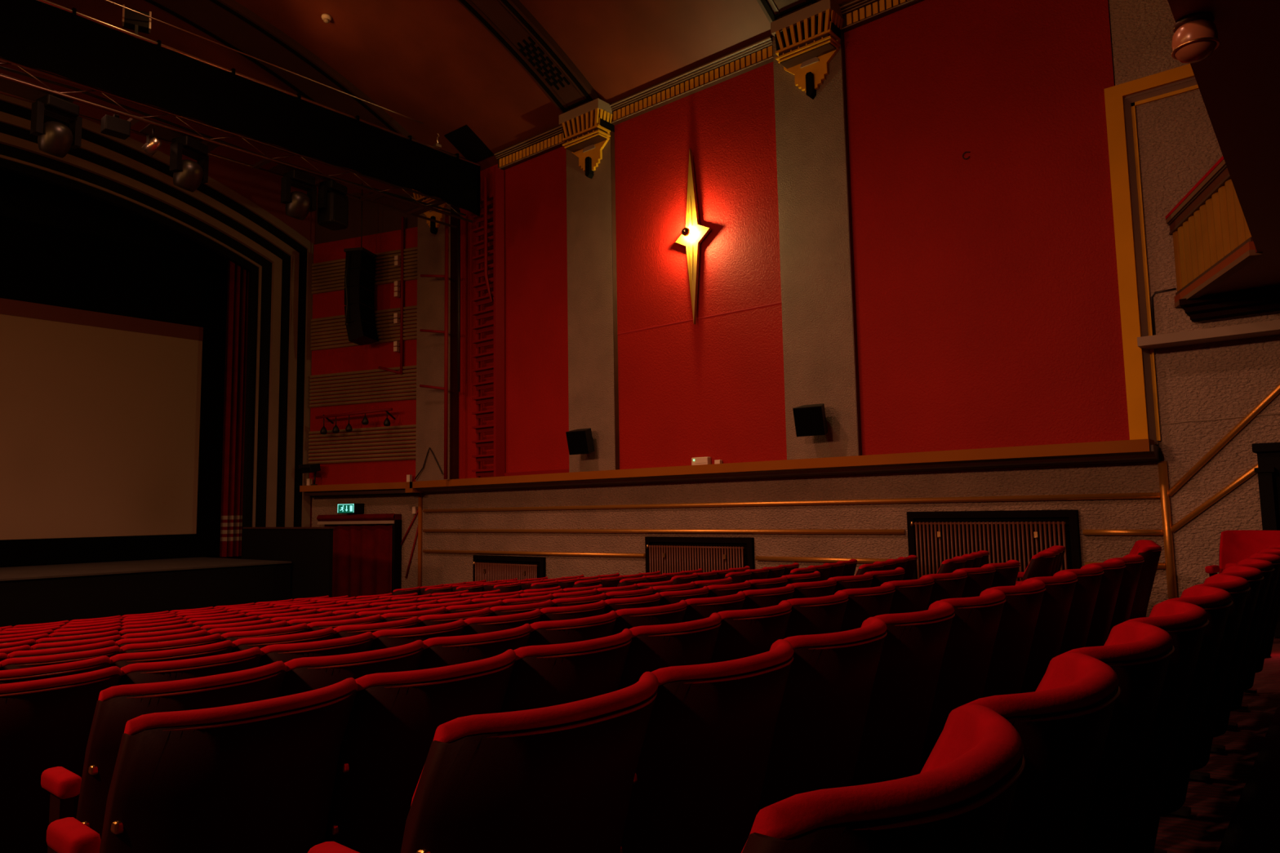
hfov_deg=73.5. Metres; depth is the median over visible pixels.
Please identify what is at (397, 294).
socket
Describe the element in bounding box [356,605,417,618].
chair
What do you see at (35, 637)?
chair
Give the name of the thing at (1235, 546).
chair
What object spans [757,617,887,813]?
chair
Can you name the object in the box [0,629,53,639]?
chair
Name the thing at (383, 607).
chair
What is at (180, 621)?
chair
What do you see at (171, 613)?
chair
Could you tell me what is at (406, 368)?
boards
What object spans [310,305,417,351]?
boards
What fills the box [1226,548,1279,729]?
chair
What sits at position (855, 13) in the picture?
crown molding
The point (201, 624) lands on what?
chair
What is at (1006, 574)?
chair
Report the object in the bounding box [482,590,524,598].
chair
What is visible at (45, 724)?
chair
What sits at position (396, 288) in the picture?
socket
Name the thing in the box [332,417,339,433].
lantern
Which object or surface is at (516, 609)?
chair
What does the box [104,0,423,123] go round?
wire
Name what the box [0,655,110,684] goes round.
chair
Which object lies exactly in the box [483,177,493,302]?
rail
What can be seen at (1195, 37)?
globe light
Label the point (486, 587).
chair
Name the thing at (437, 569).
wall
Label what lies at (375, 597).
chair
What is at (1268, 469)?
wall
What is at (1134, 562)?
chair
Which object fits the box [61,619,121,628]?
chair
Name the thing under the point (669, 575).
chair
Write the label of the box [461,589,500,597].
chair
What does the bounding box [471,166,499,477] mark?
ladder
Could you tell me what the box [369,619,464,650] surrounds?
chair
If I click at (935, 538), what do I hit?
radiator
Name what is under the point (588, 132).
pilaster
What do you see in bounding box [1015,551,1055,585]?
chair
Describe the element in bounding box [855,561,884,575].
chair
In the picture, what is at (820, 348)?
pilaster
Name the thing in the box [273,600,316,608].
chair
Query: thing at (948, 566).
chair
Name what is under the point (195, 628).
chair
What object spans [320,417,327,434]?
lantern
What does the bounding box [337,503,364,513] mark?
exit sign
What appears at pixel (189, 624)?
chair
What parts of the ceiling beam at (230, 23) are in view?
edge moulding, edge moulding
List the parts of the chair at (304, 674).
backrest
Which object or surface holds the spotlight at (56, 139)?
hanging from the lighting truss
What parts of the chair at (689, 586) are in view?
panel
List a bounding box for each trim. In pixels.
[400,509,417,545]
[404,526,417,577]
[417,493,422,586]
[422,492,1159,512]
[422,528,905,534]
[422,549,645,557]
[755,555,889,563]
[1082,529,1163,535]
[1084,561,1165,568]
[1157,461,1177,599]
[1168,383,1279,497]
[1170,463,1257,533]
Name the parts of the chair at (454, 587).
backrest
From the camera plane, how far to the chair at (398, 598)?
9.38 m
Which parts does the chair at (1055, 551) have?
backrest, panel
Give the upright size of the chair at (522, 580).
0.910 m
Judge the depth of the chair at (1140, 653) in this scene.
1.69 m
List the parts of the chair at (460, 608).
panel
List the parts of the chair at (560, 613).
backrest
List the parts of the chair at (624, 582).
panel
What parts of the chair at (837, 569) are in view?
backrest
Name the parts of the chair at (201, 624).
panel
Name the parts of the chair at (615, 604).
backrest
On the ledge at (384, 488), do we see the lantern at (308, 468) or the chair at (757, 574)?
the lantern at (308, 468)
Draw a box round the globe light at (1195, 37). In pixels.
[1171,11,1219,63]
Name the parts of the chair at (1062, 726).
backrest, panel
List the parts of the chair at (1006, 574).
backrest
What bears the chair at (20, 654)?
on the stairs
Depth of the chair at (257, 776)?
1.86 m
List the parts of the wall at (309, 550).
rail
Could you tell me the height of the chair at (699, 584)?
0.910 m
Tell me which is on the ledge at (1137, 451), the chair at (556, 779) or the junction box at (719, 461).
the junction box at (719, 461)
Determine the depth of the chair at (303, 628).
5.06 m
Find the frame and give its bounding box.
[1104,63,1199,444]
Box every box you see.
[100,113,130,139]
[306,478,311,485]
[406,475,412,481]
[412,506,417,513]
[714,459,722,463]
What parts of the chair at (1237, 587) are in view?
leg, panel, backrest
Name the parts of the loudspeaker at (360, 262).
flying frame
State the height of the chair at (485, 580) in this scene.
0.910 m
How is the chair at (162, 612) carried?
on the stairs
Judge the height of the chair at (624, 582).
0.910 m
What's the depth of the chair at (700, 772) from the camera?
1.90 m
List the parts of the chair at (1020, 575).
armrest, backrest, panel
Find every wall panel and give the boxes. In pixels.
[458,164,497,479]
[503,146,568,472]
[614,61,786,469]
[844,0,1129,455]
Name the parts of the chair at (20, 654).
panel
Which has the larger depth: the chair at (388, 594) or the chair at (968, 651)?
the chair at (388, 594)
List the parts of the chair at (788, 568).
backrest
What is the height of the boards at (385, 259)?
0.714 m
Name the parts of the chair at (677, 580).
backrest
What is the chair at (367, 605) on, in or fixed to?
on the stairs
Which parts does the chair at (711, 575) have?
backrest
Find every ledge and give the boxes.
[299,482,418,497]
[404,439,1159,493]
[1137,319,1279,349]
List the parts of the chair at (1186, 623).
backrest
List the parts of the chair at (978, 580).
backrest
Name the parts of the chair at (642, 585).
panel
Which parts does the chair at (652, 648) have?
backrest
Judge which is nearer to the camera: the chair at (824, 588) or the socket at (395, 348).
the chair at (824, 588)
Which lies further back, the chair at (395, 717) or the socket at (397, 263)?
the socket at (397, 263)
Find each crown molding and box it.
[494,124,564,169]
[609,35,773,124]
[840,0,924,32]
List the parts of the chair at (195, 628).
panel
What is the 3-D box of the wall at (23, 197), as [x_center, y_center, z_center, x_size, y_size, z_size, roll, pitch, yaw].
[-13.963,-1.438,16.770,0.200,11.400,16.600,-6,-7,40]
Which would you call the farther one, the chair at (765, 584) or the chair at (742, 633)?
the chair at (765, 584)
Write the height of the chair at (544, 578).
0.910 m
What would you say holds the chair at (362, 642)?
on the stairs
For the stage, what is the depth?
14.76 m
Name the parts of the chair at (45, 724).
backrest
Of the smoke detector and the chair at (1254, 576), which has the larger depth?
the smoke detector
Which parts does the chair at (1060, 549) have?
backrest, panel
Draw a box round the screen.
[0,215,227,566]
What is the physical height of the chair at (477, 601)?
0.910 m
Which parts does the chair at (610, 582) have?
backrest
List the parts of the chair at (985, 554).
backrest, panel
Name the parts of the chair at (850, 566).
backrest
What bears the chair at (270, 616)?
on the stairs
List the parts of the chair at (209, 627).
panel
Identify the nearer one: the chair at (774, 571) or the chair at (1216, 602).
the chair at (1216, 602)
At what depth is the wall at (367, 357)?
18.96 m
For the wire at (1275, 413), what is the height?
0.184 m
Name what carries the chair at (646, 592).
on the stairs
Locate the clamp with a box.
[433,133,441,148]
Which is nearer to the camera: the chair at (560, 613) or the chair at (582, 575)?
the chair at (560, 613)
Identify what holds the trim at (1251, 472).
attached to the wall at (437, 569)
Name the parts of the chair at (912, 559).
backrest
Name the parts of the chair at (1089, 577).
backrest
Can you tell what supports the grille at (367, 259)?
attached to the loudspeaker at (360, 262)
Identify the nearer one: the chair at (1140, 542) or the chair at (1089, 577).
the chair at (1089, 577)
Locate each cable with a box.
[414,447,444,479]
[1151,288,1176,334]
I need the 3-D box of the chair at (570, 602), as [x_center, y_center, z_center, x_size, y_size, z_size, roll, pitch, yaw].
[-0.541,1.667,6.141,0.526,0.910,0.575,-6,-7,40]
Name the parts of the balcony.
beige moulding, dark moulding, fluted panel, dark moulding, tan moulding, stepped moulding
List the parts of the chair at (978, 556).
backrest, panel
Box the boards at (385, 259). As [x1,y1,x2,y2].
[311,246,417,294]
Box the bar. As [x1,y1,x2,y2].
[315,408,395,423]
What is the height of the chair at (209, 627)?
0.910 m
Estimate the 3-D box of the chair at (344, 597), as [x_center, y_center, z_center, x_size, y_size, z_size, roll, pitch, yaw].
[-4.164,2.699,11.283,0.528,0.910,0.609,-6,-7,40]
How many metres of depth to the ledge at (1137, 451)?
11.64 m
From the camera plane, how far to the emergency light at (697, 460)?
13.25 m
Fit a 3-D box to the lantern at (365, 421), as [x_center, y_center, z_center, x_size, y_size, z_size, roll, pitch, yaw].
[-5.920,-0.157,18.462,0.146,0.242,0.150,-6,-7,40]
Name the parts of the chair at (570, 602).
panel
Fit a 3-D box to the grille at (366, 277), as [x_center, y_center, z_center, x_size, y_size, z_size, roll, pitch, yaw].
[-5.910,-3.167,18.572,0.020,0.335,0.580,-2,-6,12]
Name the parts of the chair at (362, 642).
backrest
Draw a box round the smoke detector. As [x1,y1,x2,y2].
[321,13,331,22]
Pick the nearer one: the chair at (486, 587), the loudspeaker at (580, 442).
the chair at (486, 587)
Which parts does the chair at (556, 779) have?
armrest, panel, backrest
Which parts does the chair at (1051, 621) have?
backrest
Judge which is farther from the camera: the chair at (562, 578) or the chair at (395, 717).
the chair at (562, 578)
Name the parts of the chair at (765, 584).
backrest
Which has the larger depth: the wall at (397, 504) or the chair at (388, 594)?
the wall at (397, 504)
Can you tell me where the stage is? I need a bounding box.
[0,556,291,626]
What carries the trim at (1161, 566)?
attached to the wall at (437, 569)
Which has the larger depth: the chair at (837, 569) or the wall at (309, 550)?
the wall at (309, 550)
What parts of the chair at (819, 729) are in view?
backrest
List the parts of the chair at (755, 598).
backrest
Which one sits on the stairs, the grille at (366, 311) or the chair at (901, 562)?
the chair at (901, 562)
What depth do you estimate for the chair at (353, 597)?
10.38 m
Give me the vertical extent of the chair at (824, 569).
0.910 m
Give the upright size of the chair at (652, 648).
0.910 m
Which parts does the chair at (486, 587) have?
panel, backrest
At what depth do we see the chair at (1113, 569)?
4.82 m
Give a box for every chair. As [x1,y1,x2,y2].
[0,626,13,630]
[0,626,61,635]
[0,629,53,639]
[0,633,48,644]
[0,639,35,648]
[0,644,31,654]
[0,645,120,671]
[0,653,8,661]
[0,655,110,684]
[0,666,121,852]
[2,622,66,631]
[7,640,115,658]
[13,620,69,627]
[31,635,122,650]
[35,630,119,644]
[40,661,286,852]
[46,677,357,852]
[48,626,121,637]
[53,622,122,632]
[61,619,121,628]
[66,617,123,625]
[69,615,121,622]
[109,640,233,668]
[115,629,208,647]
[119,622,193,635]
[119,647,261,685]
[120,633,222,653]
[121,610,169,617]
[121,614,177,623]
[121,616,183,626]
[121,618,186,630]
[121,626,201,639]
[123,612,176,619]
[168,606,213,613]
[176,607,224,615]
[176,608,227,617]
[182,610,239,620]
[186,613,245,623]
[193,615,258,626]
[200,617,271,631]
[207,620,287,635]
[213,602,255,608]
[221,623,307,641]
[224,603,269,609]
[226,604,273,612]
[231,627,334,653]
[238,605,289,613]
[244,607,298,617]
[254,599,293,604]
[258,608,317,620]
[258,631,373,666]
[268,599,310,605]
[271,611,333,622]
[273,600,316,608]
[279,640,424,697]
[287,612,356,626]
[289,600,336,608]
[293,595,328,600]
[297,602,346,611]
[306,614,382,631]
[307,671,658,852]
[310,595,348,601]
[315,596,355,603]
[316,603,369,613]
[324,648,515,852]
[332,604,388,616]
[333,616,418,639]
[335,596,378,604]
[346,597,391,606]
[355,592,392,599]
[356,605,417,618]
[369,598,417,608]
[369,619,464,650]
[378,592,417,599]
[381,606,446,622]
[387,600,438,609]
[391,593,431,601]
[392,586,420,595]
[417,584,443,595]
[417,593,461,602]
[417,599,471,611]
[417,607,490,626]
[417,623,531,670]
[422,585,452,595]
[431,590,468,596]
[437,595,483,604]
[443,582,465,586]
[445,600,502,613]
[450,582,475,591]
[454,583,483,592]
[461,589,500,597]
[461,608,541,635]
[465,579,486,584]
[471,593,519,604]
[475,580,497,585]
[481,581,506,591]
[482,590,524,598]
[489,600,552,616]
[492,582,520,593]
[497,577,517,582]
[500,628,632,712]
[502,594,552,605]
[506,578,528,583]
[519,579,543,591]
[520,588,563,598]
[523,586,560,593]
[526,610,617,646]
[527,576,547,581]
[529,579,558,589]
[538,600,605,622]
[543,577,564,582]
[551,588,597,599]
[551,592,606,607]
[556,577,580,589]
[563,584,602,592]
[564,574,583,579]
[573,577,601,587]
[580,574,600,580]
[596,583,637,595]
[600,573,619,577]
[600,575,622,587]
[602,592,661,614]
[605,586,653,599]
[612,600,687,635]
[617,575,646,586]
[617,613,721,690]
[619,639,793,852]
[622,573,642,579]
[636,579,673,590]
[641,570,660,577]
[645,573,666,582]
[652,581,695,595]
[657,586,708,606]
[665,570,685,581]
[671,573,697,585]
[682,591,745,622]
[684,568,702,575]
[693,577,732,589]
[696,570,716,581]
[706,580,751,597]
[710,600,791,663]
[715,568,733,579]
[724,568,751,583]
[733,565,750,572]
[741,703,1025,852]
[742,583,794,609]
[748,575,787,590]
[749,567,768,580]
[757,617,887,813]
[766,564,784,578]
[782,562,799,575]
[783,590,848,639]
[785,571,820,585]
[789,565,816,574]
[791,577,836,599]
[814,563,831,581]
[828,560,844,577]
[832,572,873,595]
[840,582,895,631]
[841,559,857,576]
[851,600,955,786]
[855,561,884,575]
[869,567,904,587]
[881,559,896,570]
[888,575,933,613]
[893,556,907,570]
[902,555,917,580]
[919,588,1005,772]
[926,568,967,609]
[936,555,966,573]
[958,652,1120,852]
[960,564,995,597]
[961,554,974,568]
[969,551,982,568]
[977,550,989,567]
[982,578,1045,697]
[990,560,1020,587]
[1015,545,1066,584]
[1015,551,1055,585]
[1020,570,1077,693]
[1043,548,1059,576]
[1046,546,1062,573]
[1057,621,1174,852]
[1058,564,1103,655]
[1084,558,1125,647]
[1107,554,1144,637]
[1116,600,1208,852]
[1128,539,1153,554]
[1128,544,1162,619]
[1130,541,1155,554]
[1133,542,1158,554]
[1153,574,1250,852]
[1160,585,1233,815]
[1168,565,1264,817]
[1189,558,1275,781]
[1204,530,1279,577]
[1210,553,1279,753]
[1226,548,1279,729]
[1238,544,1279,710]
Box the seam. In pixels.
[617,302,781,334]
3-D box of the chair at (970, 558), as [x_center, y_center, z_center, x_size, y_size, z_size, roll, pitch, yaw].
[3.023,1.722,8.408,0.526,0.910,0.571,-4,-6,29]
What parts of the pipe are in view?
foot arm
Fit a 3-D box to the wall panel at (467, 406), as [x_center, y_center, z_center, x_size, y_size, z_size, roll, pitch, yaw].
[-3.210,-2.216,17.303,1.480,6.630,0.028,-6,-7,40]
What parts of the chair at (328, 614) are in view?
panel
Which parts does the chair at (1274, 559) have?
leg, backrest, panel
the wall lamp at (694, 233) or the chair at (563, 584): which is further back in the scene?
the wall lamp at (694, 233)
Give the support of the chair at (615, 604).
on the stairs
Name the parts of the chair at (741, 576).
backrest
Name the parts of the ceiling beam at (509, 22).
edge moulding, edge moulding, edge moulding, moulding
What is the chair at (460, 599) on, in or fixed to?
on the stairs
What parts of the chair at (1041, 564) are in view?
panel, backrest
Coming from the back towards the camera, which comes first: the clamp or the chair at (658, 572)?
the clamp
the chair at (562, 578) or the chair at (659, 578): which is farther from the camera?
the chair at (562, 578)
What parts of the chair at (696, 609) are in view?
backrest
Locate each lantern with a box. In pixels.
[297,463,320,485]
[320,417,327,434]
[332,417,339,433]
[345,415,352,431]
[361,413,368,425]
[383,411,390,426]
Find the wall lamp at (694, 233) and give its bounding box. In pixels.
[675,148,711,324]
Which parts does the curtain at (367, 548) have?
post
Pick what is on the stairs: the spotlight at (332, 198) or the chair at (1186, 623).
the chair at (1186, 623)
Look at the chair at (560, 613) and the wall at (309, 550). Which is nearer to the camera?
the chair at (560, 613)
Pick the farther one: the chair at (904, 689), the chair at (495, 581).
the chair at (495, 581)
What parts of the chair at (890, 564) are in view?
backrest, panel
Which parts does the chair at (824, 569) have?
backrest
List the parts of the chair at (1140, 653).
backrest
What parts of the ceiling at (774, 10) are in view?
edge moulding, edge moulding, moulding, edge moulding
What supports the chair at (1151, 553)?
on the stairs
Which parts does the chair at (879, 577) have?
backrest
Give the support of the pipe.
attached to the wall at (367, 357)
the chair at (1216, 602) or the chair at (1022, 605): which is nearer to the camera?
the chair at (1216, 602)
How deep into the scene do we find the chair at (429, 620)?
5.11 m
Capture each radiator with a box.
[472,555,546,582]
[644,536,755,574]
[906,509,1081,581]
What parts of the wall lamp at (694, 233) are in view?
mirrored bulb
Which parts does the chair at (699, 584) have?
backrest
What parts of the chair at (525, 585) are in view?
backrest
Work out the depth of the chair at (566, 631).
3.72 m
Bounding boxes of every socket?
[393,312,399,318]
[393,318,399,324]
[393,341,399,346]
[393,346,399,351]
[394,255,400,261]
[394,260,399,266]
[394,280,399,286]
[394,286,399,291]
[394,291,399,297]
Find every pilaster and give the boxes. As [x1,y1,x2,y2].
[413,189,459,481]
[559,97,619,472]
[770,0,862,459]
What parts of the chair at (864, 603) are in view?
backrest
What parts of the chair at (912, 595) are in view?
backrest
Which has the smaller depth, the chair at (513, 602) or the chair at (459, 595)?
the chair at (513, 602)
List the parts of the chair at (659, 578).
backrest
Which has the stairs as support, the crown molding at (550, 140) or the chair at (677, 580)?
the chair at (677, 580)
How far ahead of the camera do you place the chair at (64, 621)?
9.36 m
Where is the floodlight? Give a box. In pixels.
[121,4,151,34]
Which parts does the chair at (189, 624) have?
panel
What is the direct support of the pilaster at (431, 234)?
attached to the wall at (437, 569)
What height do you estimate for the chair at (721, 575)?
0.910 m
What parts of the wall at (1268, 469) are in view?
panel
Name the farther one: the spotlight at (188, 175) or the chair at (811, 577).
the spotlight at (188, 175)
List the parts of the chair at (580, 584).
backrest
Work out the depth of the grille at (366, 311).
18.48 m
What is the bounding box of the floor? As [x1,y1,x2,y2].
[1217,701,1279,852]
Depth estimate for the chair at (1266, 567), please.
3.73 m
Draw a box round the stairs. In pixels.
[918,636,1279,852]
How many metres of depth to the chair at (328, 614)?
6.83 m
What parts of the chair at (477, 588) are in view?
backrest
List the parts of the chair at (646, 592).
panel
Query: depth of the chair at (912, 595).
4.66 m
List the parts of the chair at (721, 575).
backrest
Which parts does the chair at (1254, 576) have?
leg, panel, backrest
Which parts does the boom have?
arm, arm, arm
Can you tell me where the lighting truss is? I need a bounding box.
[0,0,480,228]
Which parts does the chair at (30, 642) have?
panel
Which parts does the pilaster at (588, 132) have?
moulding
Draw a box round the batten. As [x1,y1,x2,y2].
[503,469,568,475]
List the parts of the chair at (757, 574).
backrest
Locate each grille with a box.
[360,252,375,274]
[360,269,374,291]
[360,286,373,307]
[360,303,375,324]
[361,320,377,340]
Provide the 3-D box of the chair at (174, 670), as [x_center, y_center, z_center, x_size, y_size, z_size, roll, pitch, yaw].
[-1.864,1.364,3.424,0.526,0.910,0.561,-6,-7,40]
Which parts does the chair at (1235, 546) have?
armrest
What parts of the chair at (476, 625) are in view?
backrest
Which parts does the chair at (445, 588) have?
backrest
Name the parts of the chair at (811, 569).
panel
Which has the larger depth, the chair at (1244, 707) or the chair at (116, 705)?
the chair at (1244, 707)
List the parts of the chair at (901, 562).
backrest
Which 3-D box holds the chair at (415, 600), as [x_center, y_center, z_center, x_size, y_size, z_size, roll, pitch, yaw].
[-2.533,2.179,8.497,0.526,0.910,0.575,-6,-7,40]
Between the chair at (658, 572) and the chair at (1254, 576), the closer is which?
the chair at (1254, 576)
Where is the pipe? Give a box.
[377,216,404,374]
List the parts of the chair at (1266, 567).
leg, backrest, panel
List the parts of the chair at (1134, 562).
backrest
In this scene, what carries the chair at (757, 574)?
on the stairs
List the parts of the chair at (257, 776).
armrest, backrest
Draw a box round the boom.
[419,214,448,479]
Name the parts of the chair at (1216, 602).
backrest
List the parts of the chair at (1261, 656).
leg, panel, backrest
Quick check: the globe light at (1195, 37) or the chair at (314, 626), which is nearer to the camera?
the globe light at (1195, 37)
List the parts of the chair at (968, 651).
backrest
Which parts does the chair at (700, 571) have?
backrest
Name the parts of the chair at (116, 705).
arm panel, armrest, backrest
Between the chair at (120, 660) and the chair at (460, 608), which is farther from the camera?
the chair at (460, 608)
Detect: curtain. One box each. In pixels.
[219,260,248,556]
[316,513,401,597]
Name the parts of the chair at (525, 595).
panel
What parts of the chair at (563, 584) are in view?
backrest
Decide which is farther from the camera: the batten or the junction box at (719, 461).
the batten
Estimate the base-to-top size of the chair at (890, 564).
0.910 m
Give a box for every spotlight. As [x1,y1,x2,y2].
[30,93,82,157]
[142,128,161,155]
[169,135,208,191]
[280,169,316,220]
[317,179,348,231]
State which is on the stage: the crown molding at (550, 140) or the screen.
the screen
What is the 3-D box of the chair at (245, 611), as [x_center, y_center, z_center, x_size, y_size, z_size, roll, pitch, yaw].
[-4.052,2.369,9.051,0.526,0.910,0.575,-6,-7,40]
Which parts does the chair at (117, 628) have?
panel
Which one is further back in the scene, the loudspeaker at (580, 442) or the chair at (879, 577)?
the loudspeaker at (580, 442)
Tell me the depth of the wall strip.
9.78 m
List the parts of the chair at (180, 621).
panel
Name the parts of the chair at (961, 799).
panel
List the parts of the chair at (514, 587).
backrest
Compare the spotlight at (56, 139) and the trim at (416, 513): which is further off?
the trim at (416, 513)
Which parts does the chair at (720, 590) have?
backrest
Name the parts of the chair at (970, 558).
backrest, panel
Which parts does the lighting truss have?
rung plate, rung plate, rung plate, rung plate, rung plate, rung plate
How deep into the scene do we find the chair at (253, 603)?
10.98 m
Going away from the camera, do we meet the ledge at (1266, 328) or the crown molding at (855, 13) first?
the ledge at (1266, 328)
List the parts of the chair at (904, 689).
backrest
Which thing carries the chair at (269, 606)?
on the stairs
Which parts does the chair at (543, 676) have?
backrest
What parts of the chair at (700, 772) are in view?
backrest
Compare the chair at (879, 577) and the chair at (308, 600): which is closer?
the chair at (879, 577)
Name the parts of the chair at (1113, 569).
backrest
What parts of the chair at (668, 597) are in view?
backrest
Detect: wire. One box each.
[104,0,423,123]
[1160,413,1279,432]
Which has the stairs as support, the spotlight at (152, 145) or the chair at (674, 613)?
the chair at (674, 613)
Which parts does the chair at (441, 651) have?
backrest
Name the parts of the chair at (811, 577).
backrest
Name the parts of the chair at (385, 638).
backrest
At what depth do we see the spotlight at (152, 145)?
12.46 m
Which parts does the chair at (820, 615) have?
backrest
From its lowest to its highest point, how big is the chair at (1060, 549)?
0.910 m
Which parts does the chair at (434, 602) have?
panel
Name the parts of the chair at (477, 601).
panel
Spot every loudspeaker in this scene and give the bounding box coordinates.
[343,182,378,345]
[444,124,493,162]
[565,427,594,454]
[792,403,827,436]
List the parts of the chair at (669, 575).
backrest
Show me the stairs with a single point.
(1213, 802)
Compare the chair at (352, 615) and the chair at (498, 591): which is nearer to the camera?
the chair at (352, 615)
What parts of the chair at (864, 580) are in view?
backrest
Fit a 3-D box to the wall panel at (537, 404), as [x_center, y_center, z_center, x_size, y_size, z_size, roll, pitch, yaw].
[-1.911,-2.353,16.138,2.020,6.630,0.148,-6,-7,40]
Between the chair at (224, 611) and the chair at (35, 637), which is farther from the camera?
the chair at (224, 611)
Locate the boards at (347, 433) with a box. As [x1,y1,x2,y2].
[307,424,416,464]
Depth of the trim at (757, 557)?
12.10 m
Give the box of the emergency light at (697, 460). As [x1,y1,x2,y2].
[691,457,711,465]
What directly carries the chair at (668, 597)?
on the stairs
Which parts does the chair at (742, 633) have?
backrest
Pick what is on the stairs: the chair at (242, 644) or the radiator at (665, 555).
the chair at (242, 644)
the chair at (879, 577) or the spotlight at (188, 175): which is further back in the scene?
the spotlight at (188, 175)
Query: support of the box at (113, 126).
hanging from the lighting truss
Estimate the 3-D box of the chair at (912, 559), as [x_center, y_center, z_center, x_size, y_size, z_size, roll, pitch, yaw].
[2.939,1.951,9.872,0.528,0.910,0.604,-4,-6,29]
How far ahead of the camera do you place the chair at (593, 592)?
7.05 m
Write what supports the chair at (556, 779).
on the stairs
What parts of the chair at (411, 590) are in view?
backrest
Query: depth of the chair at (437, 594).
9.78 m
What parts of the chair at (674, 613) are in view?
backrest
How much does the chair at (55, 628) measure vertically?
0.910 m
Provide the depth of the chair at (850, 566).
10.16 m
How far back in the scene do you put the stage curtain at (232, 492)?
18.99 m
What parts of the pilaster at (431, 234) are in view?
moulding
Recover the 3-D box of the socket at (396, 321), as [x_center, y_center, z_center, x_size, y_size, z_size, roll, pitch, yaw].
[-5.284,-2.288,18.610,0.090,0.100,0.090,-3,-6,22]
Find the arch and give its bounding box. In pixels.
[0,93,314,559]
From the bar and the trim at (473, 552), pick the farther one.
the bar
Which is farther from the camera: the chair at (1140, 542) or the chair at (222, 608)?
the chair at (222, 608)
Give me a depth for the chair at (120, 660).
3.92 m
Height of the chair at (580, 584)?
0.910 m
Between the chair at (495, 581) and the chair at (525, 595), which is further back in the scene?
the chair at (495, 581)
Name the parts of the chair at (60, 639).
panel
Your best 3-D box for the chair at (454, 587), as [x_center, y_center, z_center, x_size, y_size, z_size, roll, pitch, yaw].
[-2.855,2.894,13.278,0.526,0.910,0.571,-4,-6,29]
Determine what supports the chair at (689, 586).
on the stairs
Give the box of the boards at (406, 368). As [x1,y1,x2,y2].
[309,365,416,407]
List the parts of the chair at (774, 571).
backrest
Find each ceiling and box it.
[48,0,851,194]
[756,0,821,23]
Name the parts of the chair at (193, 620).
panel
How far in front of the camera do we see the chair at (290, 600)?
11.37 m
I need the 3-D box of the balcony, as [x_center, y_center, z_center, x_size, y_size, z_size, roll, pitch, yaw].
[3.310,-2.404,2.266,5.454,1.225,14.618,-6,-7,40]
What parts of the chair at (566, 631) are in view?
backrest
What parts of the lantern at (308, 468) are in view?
barn door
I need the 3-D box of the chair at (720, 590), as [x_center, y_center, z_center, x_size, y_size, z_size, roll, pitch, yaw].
[0.527,1.596,6.254,0.526,0.910,0.561,-6,-7,40]
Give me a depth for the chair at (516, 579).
14.06 m
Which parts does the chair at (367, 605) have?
panel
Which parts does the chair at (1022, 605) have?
backrest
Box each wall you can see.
[0,60,315,527]
[0,168,241,559]
[243,527,334,599]
[309,226,417,484]
[311,494,417,588]
[315,192,417,244]
[422,88,1279,617]
[1251,442,1279,637]
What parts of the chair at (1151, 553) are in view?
backrest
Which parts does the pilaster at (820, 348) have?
moulding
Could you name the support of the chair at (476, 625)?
on the stairs
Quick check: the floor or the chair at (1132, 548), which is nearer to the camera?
the floor
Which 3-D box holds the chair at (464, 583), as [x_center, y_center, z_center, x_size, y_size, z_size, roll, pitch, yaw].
[-3.211,3.062,14.261,0.526,0.910,0.571,-4,-6,29]
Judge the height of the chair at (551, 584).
0.910 m
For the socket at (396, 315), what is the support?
attached to the pipe
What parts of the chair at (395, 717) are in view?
backrest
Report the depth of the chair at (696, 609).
4.53 m
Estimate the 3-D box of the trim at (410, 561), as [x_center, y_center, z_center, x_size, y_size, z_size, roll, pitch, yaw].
[-4.830,2.657,18.189,0.360,1.112,0.044,-3,-6,22]
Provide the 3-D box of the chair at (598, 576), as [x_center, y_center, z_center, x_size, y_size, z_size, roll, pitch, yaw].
[-0.852,2.608,12.304,0.526,0.910,0.571,-4,-6,29]
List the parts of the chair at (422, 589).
backrest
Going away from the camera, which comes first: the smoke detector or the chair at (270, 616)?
the chair at (270, 616)
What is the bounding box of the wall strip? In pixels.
[1109,0,1195,98]
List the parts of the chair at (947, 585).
backrest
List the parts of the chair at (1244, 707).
leg, leg, backrest, panel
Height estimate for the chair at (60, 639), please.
0.910 m
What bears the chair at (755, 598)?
on the stairs
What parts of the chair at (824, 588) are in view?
backrest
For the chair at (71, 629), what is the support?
on the stairs
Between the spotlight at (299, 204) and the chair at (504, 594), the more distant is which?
the spotlight at (299, 204)
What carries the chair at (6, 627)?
on the stairs
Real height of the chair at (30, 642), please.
0.910 m
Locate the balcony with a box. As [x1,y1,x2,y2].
[1164,0,1279,321]
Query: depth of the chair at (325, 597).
11.76 m
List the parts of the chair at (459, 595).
panel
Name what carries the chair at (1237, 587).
on the stairs
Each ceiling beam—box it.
[143,0,415,189]
[457,0,602,113]
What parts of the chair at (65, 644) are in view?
panel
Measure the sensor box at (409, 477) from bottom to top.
0.150 m
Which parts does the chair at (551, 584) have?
backrest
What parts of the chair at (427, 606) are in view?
panel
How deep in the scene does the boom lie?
17.19 m
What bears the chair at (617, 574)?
on the stairs

